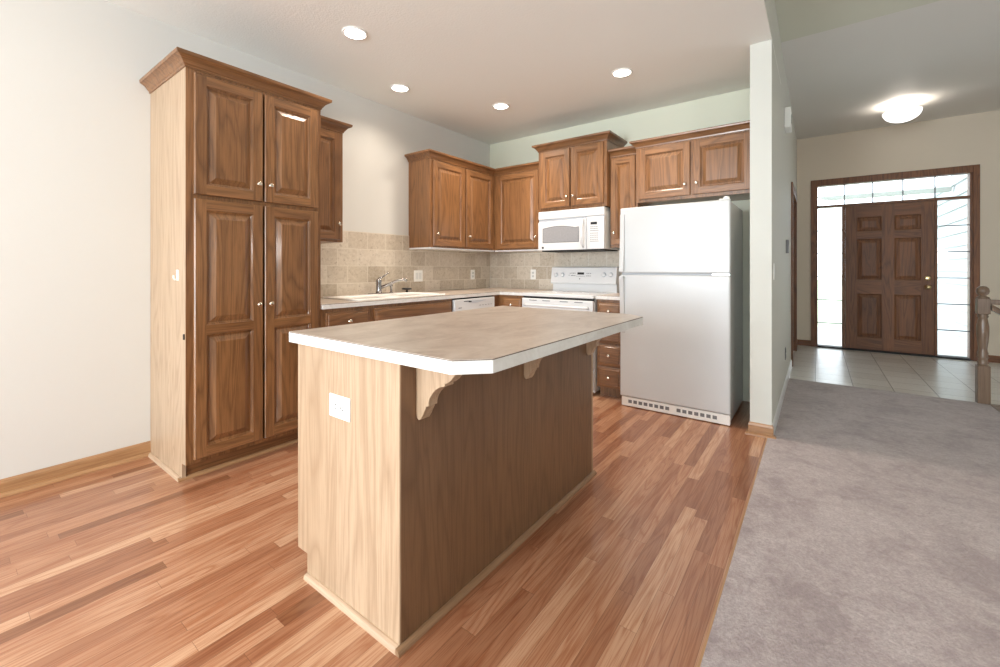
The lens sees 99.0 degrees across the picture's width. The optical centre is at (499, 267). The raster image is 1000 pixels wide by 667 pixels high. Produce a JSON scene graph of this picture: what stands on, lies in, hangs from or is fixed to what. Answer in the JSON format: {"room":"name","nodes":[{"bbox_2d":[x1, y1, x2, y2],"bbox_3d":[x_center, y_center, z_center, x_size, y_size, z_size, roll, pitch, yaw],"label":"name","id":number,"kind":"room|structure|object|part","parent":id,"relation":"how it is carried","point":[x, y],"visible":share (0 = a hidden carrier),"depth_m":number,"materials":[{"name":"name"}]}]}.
{"room":"kitchen","nodes":[
{"label":"kitchen","id":0,"kind":"room"},
{"bbox_2d":[0,0,489,478],"bbox_3d":[-2.715,-0.198,1.996,0.130,2.707,8.760,0,0,37],"label":"wall","id":1,"kind":"structure","parent":0,"point":[75,107],"depth_m":2.45,"materials":[{"name":"paint"}]},
{"bbox_2d":[0,441,150,497],"bbox_3d":[-3.715,1.113,0.538,0.028,0.086,5.226,0,0,37],"label":"baseboard","id":2,"kind":"structure","parent":1,"relation":"attached to","point":[16,484],"depth_m":2.35,"materials":[{"name":"brown wood"}]},
{"bbox_2d":[321,115,352,243],"bbox_3d":[-1.435,-0.666,3.323,0.356,0.931,0.415,0,0,37],"label":"upper cabinet","id":3,"kind":"object","parent":1,"relation":"attached to","point":[332,130],"visible":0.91,"depth_m":3.29,"materials":[{"name":"brown wood"}]},
{"bbox_3d":[-1.346,-0.634,3.218,0.020,0.831,0.315,0,0,37],"label":"door","id":4,"kind":"part","parent":3,"relation":"part of","materials":[{"name":"brown wood"}]},
{"bbox_3d":[-1.435,-1.098,3.323,0.356,0.068,0.415,0,0,37],"label":"crown molding","id":5,"kind":"part","parent":3,"relation":"part of","materials":[{"name":"brown wood"}]},
{"bbox_2d":[414,270,422,281],"bbox_3d":[-0.841,0.084,4.398,0.008,0.116,0.118,0,0,37],"label":"light switch","id":6,"kind":"object","parent":1,"relation":"attached to","point":[418,274],"visible":1,"depth_m":4.40,"materials":[{"name":"white plastic"}]},
{"bbox_2d":[405,149,494,251],"bbox_3d":[-0.398,-0.659,4.715,0.356,0.945,1.387,0,0,37],"label":"upper cabinet","id":7,"kind":"object","parent":1,"relation":"attached to","point":[451,198],"visible":0.99,"depth_m":4.33,"materials":[{"name":"brown wood"}]},
{"bbox_3d":[-0.512,-0.632,4.337,0.020,0.835,0.465,0,0,37],"label":"door","id":8,"kind":"part","parent":7,"relation":"part of","materials":[{"name":"brown wood"}]},
{"bbox_3d":[-0.490,-1.098,4.592,0.356,0.068,1.079,0,0,37],"label":"crown molding","id":9,"kind":"part","parent":7,"relation":"part of","materials":[{"name":"brown wood"}]},
{"bbox_3d":[-0.492,-0.194,4.629,0.292,0.013,1.022,0,0,37],"label":"light rail","id":10,"kind":"part","parent":7,"relation":"part of","materials":[{"name":"white paint"}]},
{"bbox_3d":[-0.223,-0.632,4.726,0.020,0.835,0.465,0,0,37],"label":"door","id":11,"kind":"part","parent":7,"relation":"part of","materials":[{"name":"brown wood"}]},
{"bbox_2d":[471,270,474,278],"bbox_3d":[-0.325,0.081,5.092,0.007,0.116,0.072,0,0,37],"label":"electrical outlet","id":12,"kind":"object","parent":1,"relation":"attached to","point":[472,271],"visible":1,"depth_m":5.09,"materials":[{"name":"white plastic"}]},
{"bbox_2d":[0,390,765,666],"bbox_3d":[-1.500,1.181,1.092,3.160,0.050,8.760,0,0,37],"label":"floor","id":13,"kind":"structure","parent":0,"point":[129,564],"depth_m":1.63,"materials":[{"name":"brown wood"}]},
{"bbox_2d":[139,47,331,482],"bbox_3d":[-1.671,0.006,2.755,0.656,2.300,0.880,0,0,37],"label":"pantry cabinet","id":14,"kind":"object","parent":13,"relation":"on","point":[235,152],"visible":0.99,"depth_m":2.48,"materials":[{"name":"brown wood"}]},
{"bbox_3d":[-1.918,0.036,2.469,0.600,2.240,0.018,0,0,37],"label":"panel","id":15,"kind":"part","parent":14,"relation":"part of","materials":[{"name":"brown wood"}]},
{"bbox_2d":[173,270,178,280],"bbox_3d":[-1.782,0.041,2.341,0.030,0.060,0.026,0,0,37],"label":"hook","id":16,"kind":"object","parent":14,"relation":"attached to","point":[177,271],"visible":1,"depth_m":2.34,"materials":[{"name":"white plastic"}]},
{"bbox_3d":[-1.546,0.331,2.446,0.020,1.414,0.355,0,0,37],"label":"door","id":17,"kind":"part","parent":14,"relation":"part of","materials":[{"name":"brown wood"}]},
{"bbox_3d":[-1.546,-0.728,2.446,0.020,0.657,0.355,0,0,37],"label":"door","id":18,"kind":"part","parent":14,"relation":"part of","materials":[{"name":"brown wood"}]},
{"bbox_3d":[-1.671,-1.110,2.755,0.656,0.068,0.880,0,0,37],"label":"crown molding","id":19,"kind":"part","parent":14,"relation":"part of","materials":[{"name":"brown wood"}]},
{"bbox_3d":[-1.458,-0.011,2.598,0.019,2.145,0.772,0,0,37],"label":"frame","id":20,"kind":"part","parent":14,"relation":"part of","materials":[{"name":"brown wood"}]},
{"bbox_3d":[-1.331,0.331,2.735,0.020,1.414,0.346,0,0,37],"label":"door","id":21,"kind":"part","parent":14,"relation":"part of","materials":[{"name":"brown wood"}]},
{"bbox_3d":[-1.331,-0.728,2.735,0.020,0.657,0.346,0,0,37],"label":"door","id":22,"kind":"part","parent":14,"relation":"part of","materials":[{"name":"brown wood"}]},
{"bbox_2d":[321,305,370,327],"bbox_3d":[-1.315,0.719,3.229,0.640,0.874,0.407,0,0,37],"label":"drawer","id":23,"kind":"object","parent":13,"relation":"on","point":[360,314],"visible":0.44,"depth_m":3.04,"materials":[{"name":"brown wood"}]},
{"bbox_3d":[-1.087,0.382,3.063,0.020,0.148,0.355,0,0,37],"label":"drawer","id":24,"kind":"part","parent":23,"relation":"part of","materials":[{"name":"brown wood"}]},
{"bbox_2d":[371,299,451,320],"bbox_3d":[-0.928,0.719,3.749,0.640,0.874,0.885,0,0,37],"label":"drawer","id":25,"kind":"object","parent":13,"relation":"on","point":[408,309],"visible":0.04,"depth_m":3.52,"materials":[{"name":"brown wood"}]},
{"bbox_2d":[298,338,601,657],"bbox_3d":[-0.079,0.720,1.977,0.807,0.873,1.410,0,0,37],"label":"kitchen island","id":26,"kind":"object","parent":13,"relation":"on","point":[433,480],"visible":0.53,"depth_m":1.50,"materials":[{"name":"brown wood"}]},
{"bbox_2d":[330,393,350,421],"bbox_3d":[-0.552,0.480,1.469,0.121,0.079,0.007,0,0,37],"label":"electrical outlet","id":27,"kind":"object","parent":26,"relation":"attached to","point":[340,406],"visible":1,"depth_m":1.46,"materials":[{"name":"white plastic"}]},
{"bbox_2d":[333,401,338,410],"bbox_3d":[-0.569,0.480,1.479,0.032,0.028,0.003,0,0,37],"label":"receptacle","id":28,"kind":"object","parent":27,"relation":"attached to","point":[335,403],"depth_m":1.48,"materials":[{"name":"white plastic"}]},
{"bbox_2d":[339,404,344,413],"bbox_3d":[-0.537,0.480,1.455,0.032,0.028,0.003,0,0,37],"label":"receptacle","id":29,"kind":"object","parent":27,"relation":"attached to","point":[341,406],"depth_m":1.46,"materials":[{"name":"white plastic"}]},
{"bbox_3d":[-0.538,0.720,1.466,0.590,0.873,0.006,0,0,37],"label":"panel","id":30,"kind":"part","parent":26,"relation":"part of","materials":[{"name":"brown wood"}]},
{"bbox_2d":[289,306,642,374],"bbox_3d":[-0.026,0.263,1.905,0.923,0.040,1.374,0,0,37],"label":"island countertop","id":31,"kind":"structure","parent":26,"relation":"on","point":[488,340],"depth_m":1.55,"materials":[{"name":"stone"}]},
{"bbox_3d":[0.098,0.720,1.842,0.018,0.873,1.356,0,0,37],"label":"panel","id":32,"kind":"part","parent":26,"relation":"part of","materials":[{"name":"brown wood"}]},
{"bbox_3d":[0.279,0.720,2.564,0.590,0.873,0.018,0,0,37],"label":"panel","id":33,"kind":"part","parent":26,"relation":"part of","materials":[{"name":"brown wood"}]},
{"bbox_2d":[452,295,493,311],"bbox_3d":[-0.477,0.722,4.354,0.605,0.868,0.605,0,0,37],"label":"dishwasher","id":34,"kind":"object","parent":13,"relation":"on","point":[467,303],"visible":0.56,"depth_m":4.14,"materials":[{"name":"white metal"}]},
{"bbox_2d":[492,295,522,306],"bbox_3d":[0.029,0.719,4.807,0.911,0.874,0.710,0,0,37],"label":"base cabinet","id":35,"kind":"object","parent":13,"relation":"on","point":[499,300],"visible":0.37,"depth_m":4.43,"materials":[{"name":"brown wood"}]},
{"bbox_2d":[321,288,547,308],"bbox_3d":[-0.541,0.265,4.036,0.917,0.034,2.627,0,0,37],"label":"countertop","id":36,"kind":"structure","parent":35,"relation":"on","point":[459,293],"depth_m":3.82,"materials":[{"name":"stone"}]},
{"bbox_2d":[322,292,444,300],"bbox_3d":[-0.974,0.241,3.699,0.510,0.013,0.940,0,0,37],"label":"sink","id":37,"kind":"object","parent":36,"relation":"in","point":[361,297],"visible":0.96,"depth_m":3.62,"materials":[{"name":"white ceramic"}]},
{"bbox_3d":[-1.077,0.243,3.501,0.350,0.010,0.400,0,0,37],"label":"bowl","id":38,"kind":"part","parent":37,"relation":"part of","materials":[{"name":"white ceramic"}]},
{"bbox_3d":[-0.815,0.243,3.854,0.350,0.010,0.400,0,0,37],"label":"bowl","id":39,"kind":"part","parent":37,"relation":"part of","materials":[{"name":"white ceramic"}]},
{"bbox_2d":[368,272,406,293],"bbox_3d":[-1.032,0.135,3.902,0.354,0.201,0.132,0,0,-29],"label":"faucet","id":40,"kind":"object","parent":36,"relation":"on","point":[379,286],"visible":0.98,"depth_m":3.87,"materials":[{"name":"silver metal"}]},
{"bbox_3d":[-0.971,0.145,3.905,0.250,0.100,0.034,0,0,-17],"label":"spout","id":41,"kind":"part","parent":40,"relation":"part of","materials":[{"name":"silver metal"}]},
{"bbox_3d":[0.124,0.382,4.411,0.240,0.148,0.020,0,0,37],"label":"drawer","id":42,"kind":"part","parent":35,"relation":"part of","materials":[{"name":"brown wood"}]},
{"bbox_2d":[522,267,619,392],"bbox_3d":[0.705,0.558,4.282,0.777,1.136,0.690,0,0,37],"label":"electric range","id":43,"kind":"object","parent":13,"relation":"on","point":[574,288],"visible":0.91,"depth_m":4.28,"materials":[{"name":"white metal"}]},
{"bbox_3d":[0.511,0.365,4.029,0.691,0.029,0.053,0,0,37],"label":"handle","id":44,"kind":"part","parent":43,"relation":"part of","materials":[{"name":"white metal"}]},
{"bbox_3d":[0.537,0.611,4.064,0.763,0.621,0.037,0,0,37],"label":"oven door","id":45,"kind":"part","parent":43,"relation":"part of","materials":[{"name":"white metal"}]},
{"bbox_2d":[522,290,609,298],"bbox_3d":[0.717,0.265,4.306,0.767,0.031,0.635,0,0,37],"label":"cooktop","id":46,"kind":"object","parent":43,"relation":"in","point":[550,294],"depth_m":4.15,"materials":[{"name":"white ceramic"}]},
{"bbox_3d":[0.888,0.081,4.498,0.742,0.181,0.123,0,0,37],"label":"control panel","id":47,"kind":"part","parent":43,"relation":"part of","materials":[{"name":"white ceramic"}]},
{"bbox_2d":[597,299,621,397],"bbox_3d":[1.146,0.719,4.011,0.252,0.874,0.654,0,0,37],"label":"base cabinet","id":48,"kind":"object","parent":13,"relation":"on","point":[608,350],"visible":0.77,"depth_m":3.78,"materials":[{"name":"brown wood"}]},
{"bbox_2d":[595,292,619,299],"bbox_3d":[1.151,0.265,4.022,0.257,0.034,0.628,0,0,37],"label":"countertop","id":49,"kind":"structure","parent":48,"relation":"on","point":[612,296],"depth_m":3.81,"materials":[{"name":"stone"}]},
{"bbox_3d":[0.969,0.974,3.782,0.218,0.179,0.020,0,0,37],"label":"drawer","id":50,"kind":"part","parent":48,"relation":"part of","materials":[{"name":"brown wood"}]},
{"bbox_3d":[0.969,0.777,3.782,0.218,0.183,0.020,0,0,37],"label":"drawer","id":51,"kind":"part","parent":48,"relation":"part of","materials":[{"name":"brown wood"}]},
{"bbox_3d":[0.969,0.384,3.782,0.218,0.145,0.020,0,0,37],"label":"drawer","id":52,"kind":"part","parent":48,"relation":"part of","materials":[{"name":"brown wood"}]},
{"bbox_3d":[0.969,0.574,3.782,0.218,0.195,0.020,0,0,37],"label":"drawer","id":53,"kind":"part","parent":48,"relation":"part of","materials":[{"name":"brown wood"}]},
{"bbox_2d":[619,196,742,425],"bbox_3d":[1.531,0.311,3.597,0.824,1.677,0.722,0,0,37],"label":"refrigerator","id":54,"kind":"object","parent":13,"relation":"on","point":[681,265],"visible":0.98,"depth_m":3.31,"materials":[{"name":"white metal"}]},
{"bbox_3d":[1.015,-0.206,3.555,0.034,0.475,0.040,0,0,37],"label":"handle","id":55,"kind":"part","parent":54,"relation":"part of","materials":[{"name":"white plastic"}]},
{"bbox_3d":[1.015,0.303,3.555,0.034,0.465,0.040,0,0,37],"label":"handle","id":56,"kind":"part","parent":54,"relation":"part of","materials":[{"name":"white plastic"}]},
{"bbox_3d":[1.358,-0.228,3.365,0.824,0.543,0.068,0,0,37],"label":"freezer door","id":57,"kind":"part","parent":54,"relation":"part of","materials":[{"name":"white metal"}]},
{"bbox_3d":[1.358,0.564,3.365,0.824,1.015,0.068,0,0,37],"label":"door","id":58,"kind":"part","parent":54,"relation":"part of","materials":[{"name":"white metal"}]},
{"bbox_2d":[697,437,766,666],"bbox_3d":[-0.521,1.153,-0.238,0.007,0.007,7.795,0,0,37],"label":"trim","id":59,"kind":"structure","parent":13,"relation":"on","point":[739,529],"depth_m":1.60,"materials":[{"name":"brown wood"}]},
{"bbox_2d":[105,0,780,144],"bbox_3d":[-1.494,-1.561,1.078,3.184,0.020,8.745,0,0,37],"label":"ceiling","id":60,"kind":"structure","parent":0,"point":[553,62],"depth_m":3.02,"materials":[{"name":"paint"}]},
{"bbox_2d":[342,26,367,40],"bbox_3d":[-0.958,-1.547,2.819,0.164,0.008,0.164,0,0,37],"label":"recessed light","id":61,"kind":"object","parent":60,"relation":"in","point":[351,32],"visible":1,"depth_m":2.81,"materials":[{"name":"white plastic"}]},
{"bbox_2d":[390,84,409,92],"bbox_3d":[-0.863,-1.547,3.681,0.164,0.008,0.164,0,0,37],"label":"recessed light","id":62,"kind":"object","parent":60,"relation":"in","point":[401,88],"visible":1,"depth_m":3.68,"materials":[{"name":"white glass"}]},
{"bbox_2d":[493,103,508,109],"bbox_3d":[0.010,-1.547,4.091,0.164,0.008,0.164,0,0,37],"label":"recessed light","id":63,"kind":"object","parent":60,"relation":"in","point":[499,106],"visible":1,"depth_m":4.09,"materials":[{"name":"white"}]},
{"bbox_2d":[611,68,632,77],"bbox_3d":[0.969,-1.547,3.389,0.164,0.008,0.164,0,0,37],"label":"recessed light","id":64,"kind":"object","parent":60,"relation":"in","point":[621,72],"visible":1,"depth_m":3.38,"materials":[{"name":"white glass"}]},
{"bbox_2d":[490,88,749,401],"bbox_3d":[1.083,-0.198,4.548,2.936,2.707,0.130,0,0,37],"label":"wall","id":65,"kind":"structure","parent":0,"point":[731,107],"depth_m":4.37,"materials":[{"name":"green paint"}]},
{"bbox_2d":[494,161,541,251],"bbox_3d":[0.270,-0.659,4.857,0.654,0.945,0.362,0,0,37],"label":"upper cabinet","id":66,"kind":"object","parent":65,"relation":"attached to","point":[516,187],"visible":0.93,"depth_m":4.74,"materials":[{"name":"brown wood"}]},
{"bbox_3d":[0.178,-1.098,4.734,0.654,0.068,0.054,0,0,37],"label":"crown molding","id":67,"kind":"part","parent":66,"relation":"part of","materials":[{"name":"brown wood"}]},
{"bbox_3d":[0.287,-0.194,4.875,0.641,0.013,0.297,0,0,37],"label":"light rail","id":68,"kind":"part","parent":66,"relation":"part of","materials":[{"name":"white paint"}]},
{"bbox_2d":[530,270,535,278],"bbox_3d":[0.386,0.078,4.981,0.072,0.116,0.007,0,0,37],"label":"electrical outlet","id":69,"kind":"object","parent":65,"relation":"attached to","point":[532,272],"visible":1,"depth_m":4.98,"materials":[{"name":"white plastic"}]},
{"bbox_2d":[532,130,626,211],"bbox_3d":[0.811,-0.932,4.398,0.860,0.692,0.452,0,0,37],"label":"upper cabinet","id":70,"kind":"object","parent":65,"relation":"attached to","point":[574,173],"visible":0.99,"depth_m":4.21,"materials":[{"name":"brown wood"}]},
{"bbox_3d":[0.562,-0.906,4.356,0.333,0.580,0.020,0,0,37],"label":"door","id":71,"kind":"part","parent":70,"relation":"part of","materials":[{"name":"brown wood"}]},
{"bbox_2d":[538,206,619,252],"bbox_3d":[0.798,-0.375,4.391,0.728,0.412,0.459,0,0,37],"label":"microwave","id":72,"kind":"object","parent":70,"relation":"attached to","point":[583,229],"visible":1,"depth_m":4.22,"materials":[{"name":"white plastic"}]},
{"bbox_3d":[0.623,-0.332,4.313,0.541,0.305,0.025,0,0,37],"label":"door","id":73,"kind":"part","parent":72,"relation":"part of","materials":[{"name":"white plastic"}]},
{"bbox_3d":[0.799,-0.338,4.141,0.027,0.285,0.058,0,0,37],"label":"handle","id":74,"kind":"part","parent":72,"relation":"part of","materials":[{"name":"white plastic"}]},
{"bbox_3d":[0.918,-0.338,4.095,0.183,0.313,0.023,0,0,37],"label":"control panel","id":75,"kind":"part","parent":72,"relation":"part of","materials":[{"name":"white plastic"}]},
{"bbox_3d":[0.811,-1.244,4.398,0.860,0.068,0.452,0,0,37],"label":"crown molding","id":76,"kind":"part","parent":70,"relation":"part of","materials":[{"name":"brown wood"}]},
{"bbox_3d":[0.846,-0.906,4.145,0.338,0.580,0.020,0,0,37],"label":"door","id":77,"kind":"part","parent":70,"relation":"part of","materials":[{"name":"brown wood"}]},
{"bbox_2d":[608,146,643,247],"bbox_3d":[1.246,-0.658,4.124,0.267,0.928,0.372,0,0,37],"label":"upper cabinet","id":78,"kind":"object","parent":65,"relation":"attached to","point":[623,159],"visible":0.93,"depth_m":4.02,"materials":[{"name":"brown wood"}]},
{"bbox_3d":[1.151,-1.088,3.997,0.267,0.068,0.054,0,0,37],"label":"crown molding","id":79,"kind":"part","parent":78,"relation":"part of","materials":[{"name":"brown wood"}]},
{"bbox_3d":[1.156,-0.628,4.014,0.236,0.824,0.020,0,0,37],"label":"door","id":80,"kind":"part","parent":78,"relation":"part of","materials":[{"name":"brown wood"}]},
{"bbox_2d":[629,120,749,205],"bbox_3d":[1.699,-0.868,3.753,0.993,0.557,0.427,0,0,37],"label":"upper cabinet","id":81,"kind":"object","parent":65,"relation":"attached to","point":[710,163],"visible":0.98,"depth_m":3.58,"materials":[{"name":"brown wood"}]},
{"bbox_3d":[1.433,-0.842,3.733,0.432,0.452,0.020,0,0,37],"label":"door","id":82,"kind":"part","parent":81,"relation":"part of","materials":[{"name":"brown wood"}]},
{"bbox_3d":[1.698,-1.116,3.752,0.993,0.061,0.425,0,0,37],"label":"crown molding","id":83,"kind":"part","parent":81,"relation":"part of","materials":[{"name":"brown wood"}]},
{"bbox_3d":[1.797,-0.842,3.462,0.432,0.452,0.020,0,0,37],"label":"door","id":84,"kind":"part","parent":81,"relation":"part of","materials":[{"name":"brown wood"}]},
{"bbox_2d":[750,0,796,424],"bbox_3d":[0.757,-0.574,1.543,0.129,3.460,12.180,0,0,37],"label":"wall","id":85,"kind":"structure","parent":0,"point":[773,151],"depth_m":2.96,"materials":[{"name":"paint"}]},
{"bbox_2d":[745,421,776,438],"bbox_3d":[1.837,1.113,2.994,0.185,0.086,0.203,0,0,37],"label":"baseboard","id":86,"kind":"structure","parent":85,"relation":"attached to","point":[754,429],"depth_m":2.92,"materials":[{"name":"brown wood"}]},
{"bbox_3d":[1.837,1.147,2.994,0.185,0.018,0.203,0,0,37],"label":"shoe molding","id":87,"kind":"part","parent":86,"relation":"part of","materials":[{"name":"brown wood"}]},
{"bbox_2d":[772,360,791,433],"bbox_3d":[2.633,1.113,3.947,0.010,0.086,2.583,0,0,37],"label":"baseboard","id":88,"kind":"structure","parent":85,"relation":"attached to","point":[780,402],"depth_m":3.55,"materials":[{"name":"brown wood"}]},
{"bbox_2d":[786,240,788,252],"bbox_3d":[2.821,-0.209,4.189,0.023,0.130,0.090,0,0,37],"label":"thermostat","id":89,"kind":"object","parent":85,"relation":"attached to","point":[787,241],"visible":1,"depth_m":4.15,"materials":[{"name":"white plastic"}]},
{"bbox_2d":[784,107,791,132],"bbox_3d":[2.752,-1.409,4.072,0.052,0.190,0.220,0,0,37],"label":"door chime","id":90,"kind":"object","parent":85,"relation":"attached to","point":[787,110],"visible":1,"depth_m":3.99,"materials":[{"name":"white plastic"}]},
{"bbox_2d":[791,182,796,366],"bbox_3d":[3.732,0.076,5.525,0.148,2.160,1.250,0,0,37],"label":"door","id":91,"kind":"structure","parent":85,"relation":"in","point":[793,192],"depth_m":5.92,"materials":[{"name":"brown wood"}]},
{"bbox_2d":[700,378,999,666],"bbox_3d":[1.861,1.178,-0.787,4.475,0.056,9.760,0,0,37],"label":"floor","id":92,"kind":"structure","parent":0,"point":[869,536],"depth_m":1.81,"materials":[{"name":"beige carpet"}]},
{"bbox_2d":[775,0,999,139],"bbox_3d":[2.583,-2.106,0.271,4.579,0.376,12.320,0,0,37],"label":"ceiling","id":93,"kind":"structure","parent":0,"point":[942,57],"depth_m":3.93,"materials":[{"name":"paint"}]},
{"bbox_2d":[882,101,922,122],"bbox_3d":[4.695,-1.810,4.982,0.344,0.215,0.344,0,0,37],"label":"ceiling light","id":94,"kind":"object","parent":93,"relation":"hanging from","point":[902,114],"visible":1,"depth_m":4.91,"materials":[{"name":"white glass"}]},
{"bbox_2d":[789,345,999,404],"bbox_3d":[5.489,1.181,4.173,4.579,0.050,2.590,0,0,37],"label":"floor tile","id":95,"kind":"structure","parent":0,"point":[918,375],"depth_m":4.76,"materials":[{"name":"beige tile"}]},
{"bbox_2d":[975,286,990,404],"bbox_3d":[4.112,0.655,3.634,0.082,1.002,0.082,0,0,37],"label":"newel post","id":96,"kind":"object","parent":95,"relation":"on","point":[982,302],"visible":1,"depth_m":3.61,"materials":[{"name":"brown wood"}]},
{"bbox_2d":[991,304,999,314],"bbox_3d":[4.764,0.916,3.105,1.600,1.220,0.064,0,0,37],"label":"handrail","id":97,"kind":"object","parent":96,"relation":"attached to","point":[995,309],"visible":1,"depth_m":3.55,"materials":[{"name":"brown wood"}]},
{"bbox_2d":[991,300,999,304],"bbox_3d":[5.373,0.708,2.723,3.033,0.873,0.045,0,0,37],"label":"guard rail","id":98,"kind":"object","parent":95,"relation":"on","point":[993,302],"visible":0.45,"depth_m":3.59,"materials":[{"name":"brown wood"}]},
{"bbox_2d":[797,110,999,355],"bbox_3d":[6.220,-0.381,5.155,4.579,3.074,0.140,0,0,37],"label":"wall","id":99,"kind":"structure","parent":0,"point":[970,139],"depth_m":5.63,"materials":[{"name":"paint"}]},
{"bbox_2d":[797,339,810,345],"bbox_3d":[4.511,1.113,6.335,0.170,0.086,0.010,0,0,37],"label":"baseboard","id":100,"kind":"structure","parent":99,"relation":"attached to","point":[800,342],"depth_m":6.33,"materials":[{"name":"brown wood"}]},
{"bbox_2d":[818,207,841,346],"bbox_3d":[4.777,0.130,6.184,0.278,2.008,0.018,0,0,37],"label":"window","id":101,"kind":"structure","parent":99,"relation":"in","point":[829,207],"depth_m":6.18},
{"bbox_2d":[845,200,934,354],"bbox_3d":[5.248,0.130,5.770,0.900,2.004,0.115,0,0,37],"label":"door","id":102,"kind":"structure","parent":99,"relation":"in","point":[890,247],"depth_m":5.76,"materials":[{"name":"brown wood"}]},
{"bbox_2d":[811,164,979,360],"bbox_3d":[5.286,-0.061,5.820,1.688,2.435,0.150,0,0,37],"label":"trim","id":103,"kind":"structure","parent":99,"relation":"attached to","point":[972,171],"depth_m":5.51,"materials":[{"name":"brown wood"}]},
{"bbox_2d":[832,173,964,203],"bbox_3d":[5.277,-1.046,5.811,1.525,0.285,0.018,0,0,37],"label":"window","id":104,"kind":"structure","parent":99,"relation":"in","point":[964,173],"depth_m":5.71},
{"bbox_2d":[938,199,968,357],"bbox_3d":[5.774,0.130,5.442,0.287,2.008,0.018,0,0,37],"label":"window","id":105,"kind":"structure","parent":99,"relation":"in","point":[949,199],"depth_m":5.43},
{"bbox_2d":[988,355,999,362],"bbox_3d":[6.973,1.113,4.502,2.592,0.086,0.010,0,0,37],"label":"baseboard","id":106,"kind":"structure","parent":99,"relation":"attached to","point":[992,358],"depth_m":5.20,"materials":[{"name":"brown wood"}]},
{"label":"outside","id":107,"kind":"structure","parent":0,"visible":0},
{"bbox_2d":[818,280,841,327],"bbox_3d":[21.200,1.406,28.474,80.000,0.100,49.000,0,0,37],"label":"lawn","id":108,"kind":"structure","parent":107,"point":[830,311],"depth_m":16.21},
{"bbox_3d":[5.037,1.881,2.253,3.010,1.350,1.070,0,0,37],"label":"wall","id":109,"kind":"structure","parent":0,"visible":0},
{"bbox_2d":[990,404,999,411],"bbox_3d":[5.030,1.230,2.268,3.040,0.172,1.045,0,0,37],"label":"trim","id":110,"kind":"structure","parent":109,"relation":"attached to","point":[997,407],"depth_m":3.52,"materials":[{"name":"brown wood"}]},
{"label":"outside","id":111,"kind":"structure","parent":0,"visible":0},
{"bbox_2d":[818,186,951,200],"bbox_3d":[6.689,-1.289,7.519,1.750,0.070,0.150,0,0,37],"label":"beam","id":112,"kind":"structure","parent":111,"point":[938,189],"depth_m":7.40,"materials":[{"name":"paint"}]},
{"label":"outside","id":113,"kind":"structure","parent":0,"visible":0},
{"bbox_2d":[818,327,966,356],"bbox_3d":[6.452,1.261,6.991,8.000,0.090,3.080,0,0,37],"label":"porch slab","id":114,"kind":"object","parent":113,"point":[826,335],"depth_m":6.95,"materials":[{"name":"concrete"}]},
{"bbox_2d":[918,174,966,349],"bbox_3d":[8.190,-0.144,7.890,0.185,2.800,6.560,0,0,37],"label":"wall","id":115,"kind":"structure","parent":114,"relation":"on","point":[951,290],"depth_m":7.00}
]}

